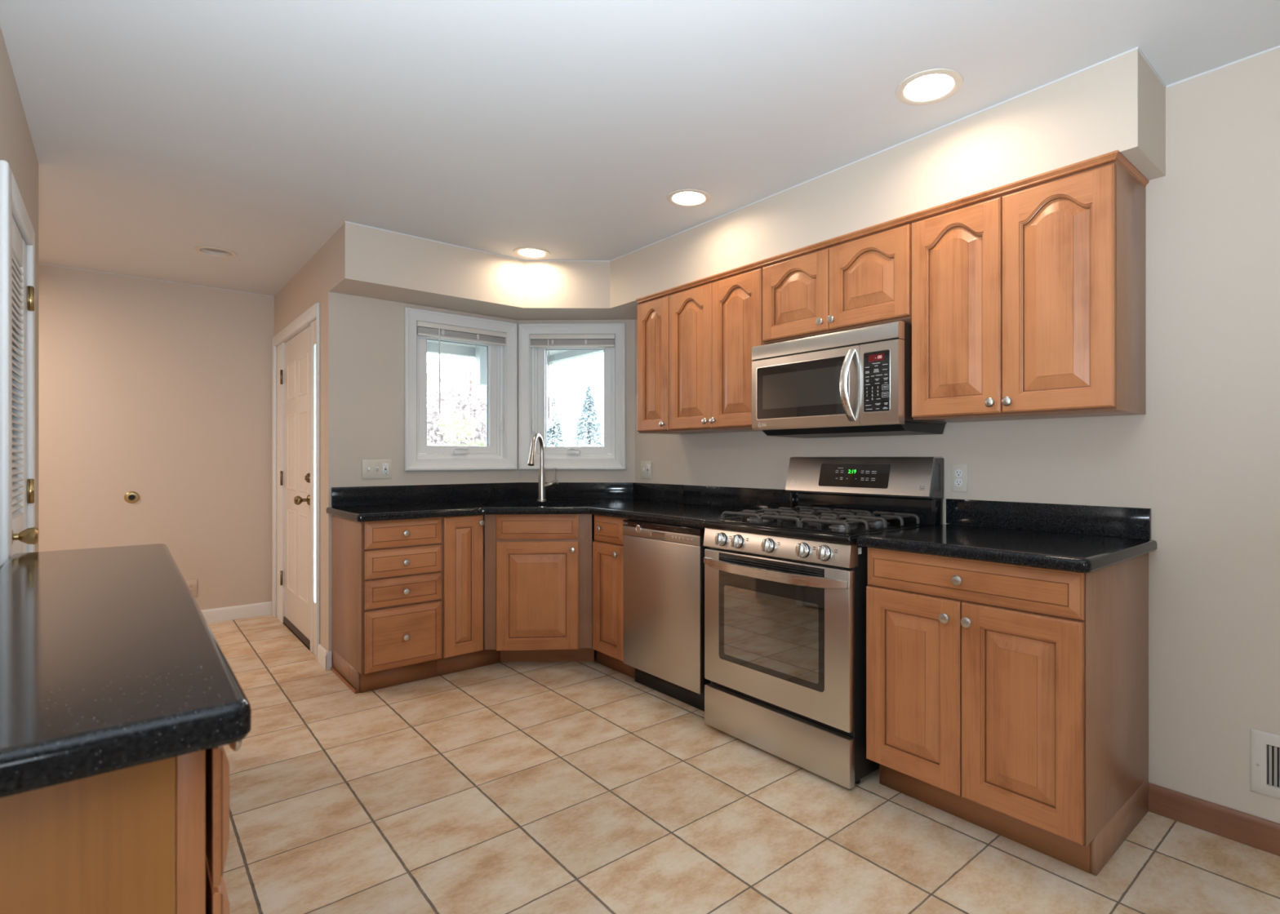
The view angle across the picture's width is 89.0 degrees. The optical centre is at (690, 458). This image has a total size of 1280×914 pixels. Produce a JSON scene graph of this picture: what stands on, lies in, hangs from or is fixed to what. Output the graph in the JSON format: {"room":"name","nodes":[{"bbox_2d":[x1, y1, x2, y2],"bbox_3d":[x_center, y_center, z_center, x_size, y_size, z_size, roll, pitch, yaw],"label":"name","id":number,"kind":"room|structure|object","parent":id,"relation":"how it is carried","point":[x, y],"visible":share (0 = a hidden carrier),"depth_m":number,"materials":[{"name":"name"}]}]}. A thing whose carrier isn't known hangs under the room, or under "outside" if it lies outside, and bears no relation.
{"room":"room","nodes":[
{"label":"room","id":0,"kind":"room"},
{"bbox_2d":[0,26,38,551],"bbox_3d":[-1.729,-0.066,1.463,0.150,2.552,3.240,0,0,-41],"label":"wall","id":1,"kind":"structure","parent":0,"point":[16,144],"depth_m":2.26,"materials":[{"name":"beige paint"}]},
{"bbox_2d":[0,160,39,566],"bbox_3d":[-2.206,0.175,2.084,0.192,2.030,0.762,0,0,-41],"label":"door","id":2,"kind":"structure","parent":1,"relation":"in","point":[19,534],"depth_m":2.11,"materials":[{"name":"white paint"}]},
{"bbox_2d":[38,263,274,609],"bbox_3d":[-4.559,-0.066,3.855,3.830,2.552,0.150,0,0,-41],"label":"wall","id":3,"kind":"structure","parent":0,"point":[160,392],"depth_m":4.52,"materials":[{"name":"beige paint"}]},
{"bbox_2d":[124,491,139,503],"bbox_3d":[-3.798,0.264,4.414,0.080,0.080,0.012,0,0,-41],"label":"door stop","id":4,"kind":"object","parent":3,"relation":"attached to","point":[131,497],"visible":1,"depth_m":4.41,"materials":[{"name":"gold metal"}]},
{"bbox_2d":[185,580,196,596],"bbox_3d":[-3.560,0.928,4.626,0.070,0.115,0.008,0,0,-41],"label":"wall plate","id":5,"kind":"object","parent":3,"relation":"attached to","point":[192,584],"visible":0.53,"depth_m":4.63,"materials":[{"name":"beige plastic"}]},
{"bbox_2d":[188,583,194,593],"bbox_3d":[-3.558,0.928,4.625,0.033,0.072,0.003,0,0,-41],"label":"receptacle","id":6,"kind":"object","parent":5,"relation":"attached to","point":[191,586],"depth_m":4.63,"materials":[{"name":"beige plastic"}]},
{"bbox_2d":[200,601,271,623],"bbox_3d":[-4.488,1.139,3.808,3.475,0.100,0.013,0,0,-41],"label":"baseboard","id":7,"kind":"structure","parent":3,"relation":"attached to","point":[255,610],"depth_m":4.80,"materials":[{"name":"white paint"}]},
{"bbox_2d":[274,246,322,648],"bbox_3d":[-2.606,-0.066,4.418,0.150,2.552,1.580,0,0,-41],"label":"wall","id":8,"kind":"structure","parent":0,"point":[304,290],"depth_m":3.97,"materials":[{"name":"beige paint"}]},
{"bbox_2d":[271,302,319,661],"bbox_3d":[-2.650,0.138,4.390,0.193,2.105,1.485,0,0,-41],"label":"door","id":9,"kind":"structure","parent":8,"relation":"in","point":[295,349],"depth_m":4.38,"materials":[{"name":"white paint"}]},
{"bbox_2d":[317,644,328,670],"bbox_3d":[-2.109,1.139,3.727,0.013,0.100,0.215,0,0,-41],"label":"baseboard","id":10,"kind":"structure","parent":8,"relation":"attached to","point":[322,651],"depth_m":3.71,"materials":[{"name":"white paint"}]},
{"bbox_2d":[322,240,518,654],"bbox_3d":[-1.613,-0.066,4.139,1.275,2.552,0.150,0,0,-41],"label":"wall","id":11,"kind":"structure","parent":0,"point":[363,337],"depth_m":3.78,"materials":[{"name":"beige paint"}]},
{"bbox_2d":[325,651,332,670],"bbox_3d":[-2.037,1.139,3.657,0.028,0.100,0.013,0,0,-41],"label":"baseboard","id":12,"kind":"structure","parent":11,"relation":"attached to","point":[330,652],"depth_m":3.66,"materials":[{"name":"white paint"}]},
{"bbox_2d":[362,459,391,479],"bbox_3d":[-1.845,0.062,3.824,0.162,0.115,0.015,0,0,-41],"label":"wall plate","id":13,"kind":"object","parent":11,"relation":"attached to","point":[371,468],"visible":1,"depth_m":3.83,"materials":[{"name":"beige plastic"}]},
{"bbox_2d":[382,463,388,475],"bbox_3d":[-1.812,0.062,3.856,0.033,0.067,0.003,0,0,-41],"label":"receptacle","id":14,"kind":"object","parent":13,"relation":"attached to","point":[385,466],"depth_m":3.86,"materials":[{"name":"white plastic"}]},
{"bbox_2d":[331,482,518,506],"bbox_3d":[-1.596,0.217,4.039,1.141,0.110,0.019,0,0,-41],"label":"backsplash","id":15,"kind":"structure","parent":11,"relation":"attached to","point":[412,494],"depth_m":3.98,"materials":[{"name":"black stone"}]},
{"bbox_2d":[404,306,517,471],"bbox_3d":[-1.502,-0.420,4.217,0.728,0.992,0.179,0,0,-41],"label":"window","id":16,"kind":"structure","parent":11,"relation":"in","point":[500,451],"depth_m":4.19,"materials":[{"name":"white paint"}]},
{"bbox_2d":[417,320,506,413],"bbox_3d":[-1.457,-0.560,4.167,0.579,0.565,0.038,0,0,-41],"label":"window blind","id":17,"kind":"object","parent":16,"relation":"attached to","point":[442,331],"visible":1,"depth_m":4.13,"materials":[{"name":"white"}]},
{"bbox_2d":[518,482,633,498],"bbox_3d":[-0.775,0.217,4.400,0.787,0.110,0.019,0,0,2],"label":"backsplash","id":18,"kind":"structure","parent":11,"relation":"attached to","point":[526,490],"depth_m":4.39,"materials":[{"name":"black stone"}]},
{"bbox_2d":[426,340,604,386],"bbox_3d":[-0.005,-0.965,3.288,2.230,0.590,6.950,0,0,-41],"label":"roof eave","id":19,"kind":"object","parent":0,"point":[479,353],"visible":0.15,"depth_m":5.86,"materials":[{"name":"white metal"}]},
{"bbox_2d":[518,320,635,542],"bbox_3d":[-0.774,-0.066,4.487,0.797,2.552,0.150,0,0,2],"label":"wall","id":20,"kind":"structure","parent":0,"point":[628,475],"depth_m":4.40,"materials":[{"name":"beige paint"}]},
{"bbox_2d":[518,322,626,470],"bbox_3d":[-0.801,-0.420,4.473,0.728,0.992,0.179,0,0,2],"label":"window","id":21,"kind":"structure","parent":20,"relation":"in","point":[532,362],"depth_m":4.41,"materials":[{"name":"white paint"}]},
{"bbox_2d":[529,333,614,417],"bbox_3d":[-0.803,-0.560,4.405,0.579,0.565,0.038,0,0,2],"label":"window blind","id":22,"kind":"object","parent":21,"relation":"attached to","point":[548,341],"visible":1,"depth_m":4.40,"materials":[{"name":"white"}]},
{"bbox_2d":[0,0,1279,296],"bbox_3d":[-0.879,-1.342,1.091,5.717,0.200,9.200,0,0,-41],"label":"ceiling","id":23,"kind":"structure","parent":0,"point":[161,131],"depth_m":2.24,"materials":[{"name":"white paint"}]},
{"bbox_2d":[193,246,237,257],"bbox_3d":[-2.852,-1.250,3.903,0.214,0.028,0.214,0,0,-41],"label":"recessed light","id":24,"kind":"object","parent":23,"relation":"in","point":[207,251],"visible":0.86,"depth_m":3.93,"materials":[{"name":"beige"}]},
{"bbox_2d":[513,247,550,258],"bbox_3d":[-0.958,-1.250,3.915,0.214,0.028,0.214,0,0,-41],"label":"recessed light","id":25,"kind":"object","parent":23,"relation":"in","point":[526,252],"visible":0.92,"depth_m":3.95,"materials":[{"name":"beige"}]},
{"bbox_2d":[666,188,711,207],"bbox_3d":[-0.009,-1.250,3.094,0.214,0.028,0.214,0,0,-41],"label":"recessed light","id":26,"kind":"object","parent":23,"relation":"in","point":[687,197],"visible":0.95,"depth_m":3.12,"materials":[{"name":"beige"}]},
{"bbox_2d":[895,68,963,105],"bbox_3d":[0.796,-1.250,2.171,0.214,0.028,0.214,0,0,-41],"label":"recessed light","id":27,"kind":"object","parent":23,"relation":"in","point":[929,86],"visible":0.94,"depth_m":2.19,"materials":[{"name":"beige"}]},
{"bbox_2d":[208,614,1279,913],"bbox_3d":[-0.954,1.190,1.025,5.517,0.001,9.200,0,0,-41],"label":"floor","id":28,"kind":"structure","parent":0,"point":[502,788],"depth_m":2.13,"materials":[{"name":"tile"}]},
{"bbox_2d":[0,739,242,913],"bbox_3d":[-0.764,0.752,0.789,0.362,0.873,0.390,0,0,-41],"label":"base cabinet","id":29,"kind":"object","parent":28,"relation":"on","point":[152,837],"visible":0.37,"depth_m":0.68,"materials":[{"name":"brown wood"}]},
{"bbox_2d":[330,515,441,693],"bbox_3d":[-1.669,0.750,3.559,0.409,0.878,0.642,0,0,-41],"label":"base cabinet","id":30,"kind":"object","parent":28,"relation":"on","point":[387,574],"visible":0.98,"depth_m":3.36,"materials":[{"name":"brown wood"}]},
{"bbox_2d":[326,482,790,528],"bbox_3d":[-0.745,0.235,3.489,1.747,0.147,1.968,0,0,-41],"label":"countertop","id":31,"kind":"structure","parent":30,"relation":"on","point":[690,505],"depth_m":3.81,"materials":[{"name":"black stone"}]},
{"bbox_2d":[527,433,558,501],"bbox_3d":[-0.971,0.055,4.126,0.132,0.433,0.266,0,0,28],"label":"faucet","id":32,"kind":"object","parent":31,"relation":"on","point":[542,486],"visible":1,"depth_m":4.19,"materials":[{"name":"silver metal"}]},
{"bbox_2d":[436,515,500,676],"bbox_3d":[-1.376,0.750,3.815,0.366,0.878,0.642,0,0,-41],"label":"base cabinet","id":33,"kind":"object","parent":28,"relation":"on","point":[462,536],"visible":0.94,"depth_m":3.56,"materials":[{"name":"brown wood"}]},
{"bbox_2d":[483,514,594,662],"bbox_3d":[-0.825,0.750,4.080,1.072,0.878,0.954,0,0,-41],"label":"base cabinet","id":34,"kind":"object","parent":28,"relation":"on","point":[538,568],"visible":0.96,"depth_m":3.65,"materials":[{"name":"brown wood"}]},
{"bbox_2d":[592,515,635,679],"bbox_3d":[-0.268,0.750,3.768,0.650,0.878,0.406,0,0,-41],"label":"base cabinet","id":35,"kind":"object","parent":28,"relation":"on","point":[608,543],"visible":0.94,"depth_m":3.54,"materials":[{"name":"brown wood"}]},
{"bbox_2d":[622,519,711,711],"bbox_3d":[0.067,0.751,3.385,0.605,0.874,0.606,0,0,-41],"label":"dishwasher","id":36,"kind":"object","parent":28,"relation":"on","point":[664,565],"visible":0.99,"depth_m":3.15,"materials":[{"name":"silver metal"}]},
{"bbox_2d":[703,457,943,789],"bbox_3d":[0.537,0.591,2.784,0.724,1.197,0.776,0,0,-41],"label":"gas range","id":37,"kind":"object","parent":28,"relation":"on","point":[785,588],"visible":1,"depth_m":2.58,"materials":[{"name":"silver metal"}]},
{"bbox_2d":[703,543,879,784],"bbox_3d":[0.534,0.748,2.782,0.717,0.883,0.764,0,0,-41],"label":"oven","id":38,"kind":"object","parent":37,"relation":"in","point":[785,624],"depth_m":2.49,"materials":[{"name":"silver metal"}]},
{"bbox_2d":[703,516,933,544],"bbox_3d":[0.542,0.288,2.789,0.626,0.035,0.772,0,0,-41],"label":"cooktop","id":39,"kind":"object","parent":37,"relation":"in","point":[767,529],"depth_m":2.59,"materials":[{"name":"black metal"}]},
{"bbox_2d":[866,546,1148,875],"bbox_3d":[1.071,0.750,2.241,0.650,0.878,0.702,0,0,-41],"label":"base cabinet","id":40,"kind":"object","parent":28,"relation":"on","point":[1010,701],"visible":0.97,"depth_m":2.00,"materials":[{"name":"brown wood"}]},
{"bbox_2d":[856,498,1156,573],"bbox_3d":[1.077,0.238,2.239,0.658,0.141,0.734,0,0,-41],"label":"countertop","id":41,"kind":"structure","parent":40,"relation":"on","point":[1039,535],"depth_m":2.22,"materials":[{"name":"black stone"}]},
{"bbox_3d":[-1.344,0.752,1.451,0.360,0.873,1.366,0,0,-41],"label":"base cabinet","id":42,"kind":"object","parent":28,"relation":"on","visible":0},
{"bbox_2d":[0,543,251,798],"bbox_3d":[-1.220,0.293,1.297,0.348,0.042,1.824,0,0,-41],"label":"countertop","id":43,"kind":"structure","parent":42,"relation":"on","point":[110,661],"depth_m":0.83,"materials":[{"name":"black stone"}]},
{"bbox_2d":[328,48,1165,320],"bbox_3d":[-0.230,-1.091,2.913,1.736,0.299,3.516,0,0,-41],"label":"soffit","id":44,"kind":"structure","parent":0,"point":[1118,104],"depth_m":2.89,"materials":[{"name":"beige paint"}]},
{"bbox_2d":[635,47,1279,823],"bbox_3d":[1.859,-0.066,1.963,0.150,2.552,6.900,0,0,-41],"label":"wall","id":45,"kind":"structure","parent":0,"point":[1203,455],"depth_m":2.10,"materials":[{"name":"beige paint"}]},
{"bbox_2d":[640,461,651,478],"bbox_3d":[-0.298,0.074,4.295,0.015,0.115,0.116,0,0,-41],"label":"wall plate","id":46,"kind":"object","parent":45,"relation":"attached to","point":[646,466],"visible":1,"depth_m":4.29,"materials":[{"name":"beige plastic"}]},
{"bbox_2d":[646,464,649,475],"bbox_3d":[-0.281,0.074,4.279,0.003,0.067,0.033,0,0,-41],"label":"receptacle","id":47,"kind":"object","parent":46,"relation":"attached to","point":[647,465],"depth_m":4.27,"materials":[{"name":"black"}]},
{"bbox_2d":[633,482,683,502],"bbox_3d":[-0.212,0.217,4.192,0.019,0.110,0.518,0,0,-41],"label":"backsplash","id":48,"kind":"structure","parent":45,"relation":"attached to","point":[647,491],"depth_m":4.17,"materials":[{"name":"black stone"}]},
{"bbox_2d":[38,44,1279,297],"bbox_3d":[-0.460,-1.238,2.497,10.270,0.006,3.006,0,0,18],"label":"trim","id":49,"kind":"structure","parent":45,"relation":"attached to","point":[1277,46],"depth_m":2.65,"materials":[{"name":"white paint"}]},
{"bbox_2d":[636,293,706,434],"bbox_3d":[-0.111,-0.534,3.819,0.360,0.768,0.294,0,0,-41],"label":"upper cabinet","id":50,"kind":"object","parent":45,"relation":"attached to","point":[653,315],"visible":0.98,"depth_m":3.72,"materials":[{"name":"brown wood"}]},
{"bbox_2d":[635,150,1148,303],"bbox_3d":[0.614,-0.930,3.015,0.330,0.022,2.465,0,0,-41],"label":"crown molding","id":51,"kind":"structure","parent":50,"relation":"on","point":[1113,156],"depth_m":2.43,"materials":[{"name":"brown wood"}]},
{"bbox_2d":[669,266,765,433],"bbox_3d":[0.217,-0.534,3.445,0.360,0.768,0.693,0,0,-41],"label":"upper cabinet","id":52,"kind":"object","parent":45,"relation":"attached to","point":[715,326],"visible":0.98,"depth_m":3.33,"materials":[{"name":"brown wood"}]},
{"bbox_2d":[683,484,790,509],"bbox_3d":[0.257,0.217,3.658,0.019,0.110,0.898,0,0,-41],"label":"backsplash","id":53,"kind":"structure","parent":45,"relation":"attached to","point":[741,497],"depth_m":3.64,"materials":[{"name":"black stone"}]},
{"bbox_2d":[762,222,912,344],"bbox_3d":[0.702,-0.733,2.892,0.360,0.372,0.768,0,0,-41],"label":"upper cabinet","id":54,"kind":"object","parent":45,"relation":"attached to","point":[865,281],"visible":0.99,"depth_m":2.75,"materials":[{"name":"brown wood"}]},
{"bbox_2d":[751,320,946,438],"bbox_3d":[0.660,-0.314,2.859,0.448,0.424,0.762,0,0,-41],"label":"microwave","id":55,"kind":"object","parent":54,"relation":"attached to","point":[857,382],"visible":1,"depth_m":2.69,"materials":[{"name":"silver metal"}]},
{"bbox_2d":[951,464,967,492],"bbox_3d":[1.113,0.080,2.692,0.008,0.115,0.070,0,0,-41],"label":"wall plate","id":56,"kind":"object","parent":45,"relation":"attached to","point":[958,472],"visible":1,"depth_m":2.69,"materials":[{"name":"beige plastic"}]},
{"bbox_2d":[955,469,962,486],"bbox_3d":[1.112,0.080,2.691,0.003,0.072,0.033,0,0,-41],"label":"receptacle","id":57,"kind":"object","parent":56,"relation":"attached to","point":[958,473],"depth_m":2.69,"materials":[{"name":"white plastic"}]},
{"bbox_2d":[911,160,1146,422],"bbox_3d":[1.184,-0.534,2.342,0.360,0.768,0.684,0,0,-41],"label":"upper cabinet","id":58,"kind":"object","parent":45,"relation":"attached to","point":[1029,303],"visible":1,"depth_m":2.18,"materials":[{"name":"brown wood"}]},
{"bbox_2d":[946,498,1151,539],"bbox_3d":[1.312,0.220,2.455,0.019,0.104,0.717,0,0,-41],"label":"backsplash","id":59,"kind":"structure","parent":45,"relation":"attached to","point":[1104,521],"depth_m":2.40,"materials":[{"name":"black stone"}]},
{"bbox_2d":[1148,782,1279,856],"bbox_3d":[2.733,1.143,0.841,0.013,0.092,3.600,0,0,-41],"label":"baseboard","id":60,"kind":"structure","parent":45,"relation":"attached to","point":[1247,829],"depth_m":2.05,"materials":[{"name":"brown wood"}]},
{"bbox_2d":[1249,728,1279,799],"bbox_3d":[1.824,0.928,1.882,0.008,0.192,0.310,0,0,-41],"label":"air vent","id":61,"kind":"object","parent":45,"relation":"in","point":[1264,747],"visible":1,"depth_m":1.97,"materials":[{"name":"beige metal"}]},
{"label":"outside","id":62,"kind":"structure","parent":0,"visible":0},
{"label":"ground","id":63,"kind":"structure","parent":62,"visible":0},
{"bbox_2d":[436,408,486,446],"bbox_3d":[-4.811,0.200,15.109,2.141,2.713,1.948,0,0,-41],"label":"shrub","id":64,"kind":"object","parent":63,"relation":"on","point":[467,423],"visible":0.06,"depth_m":14.69,"materials":[{"name":"white plant"}]},
{"bbox_2d":[426,360,560,445],"bbox_3d":[-6.849,-0.804,19.867,4.961,4.698,4.578,0,0,5],"label":"outdoor background","id":65,"kind":"object","parent":63,"relation":"on","point":[472,399],"visible":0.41,"depth_m":18.82,"materials":[{"name":"white plant"}]},
{"bbox_2d":[546,397,569,446],"bbox_3d":[-5.679,-0.425,27.007,2.734,4.270,2.673,0,0,39],"label":"spruce tree","id":66,"kind":"object","parent":63,"relation":"on","point":[555,433],"visible":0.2,"depth_m":26.84,"materials":[{"name":"white plant"}]},
{"bbox_2d":[566,384,604,446],"bbox_3d":[-3.776,-0.512,24.027,3.060,4.473,3.041,0,0,-17],"label":"spruce tree","id":67,"kind":"object","parent":63,"relation":"on","point":[588,404],"visible":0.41,"depth_m":23.83,"materials":[{"name":"white plant"}]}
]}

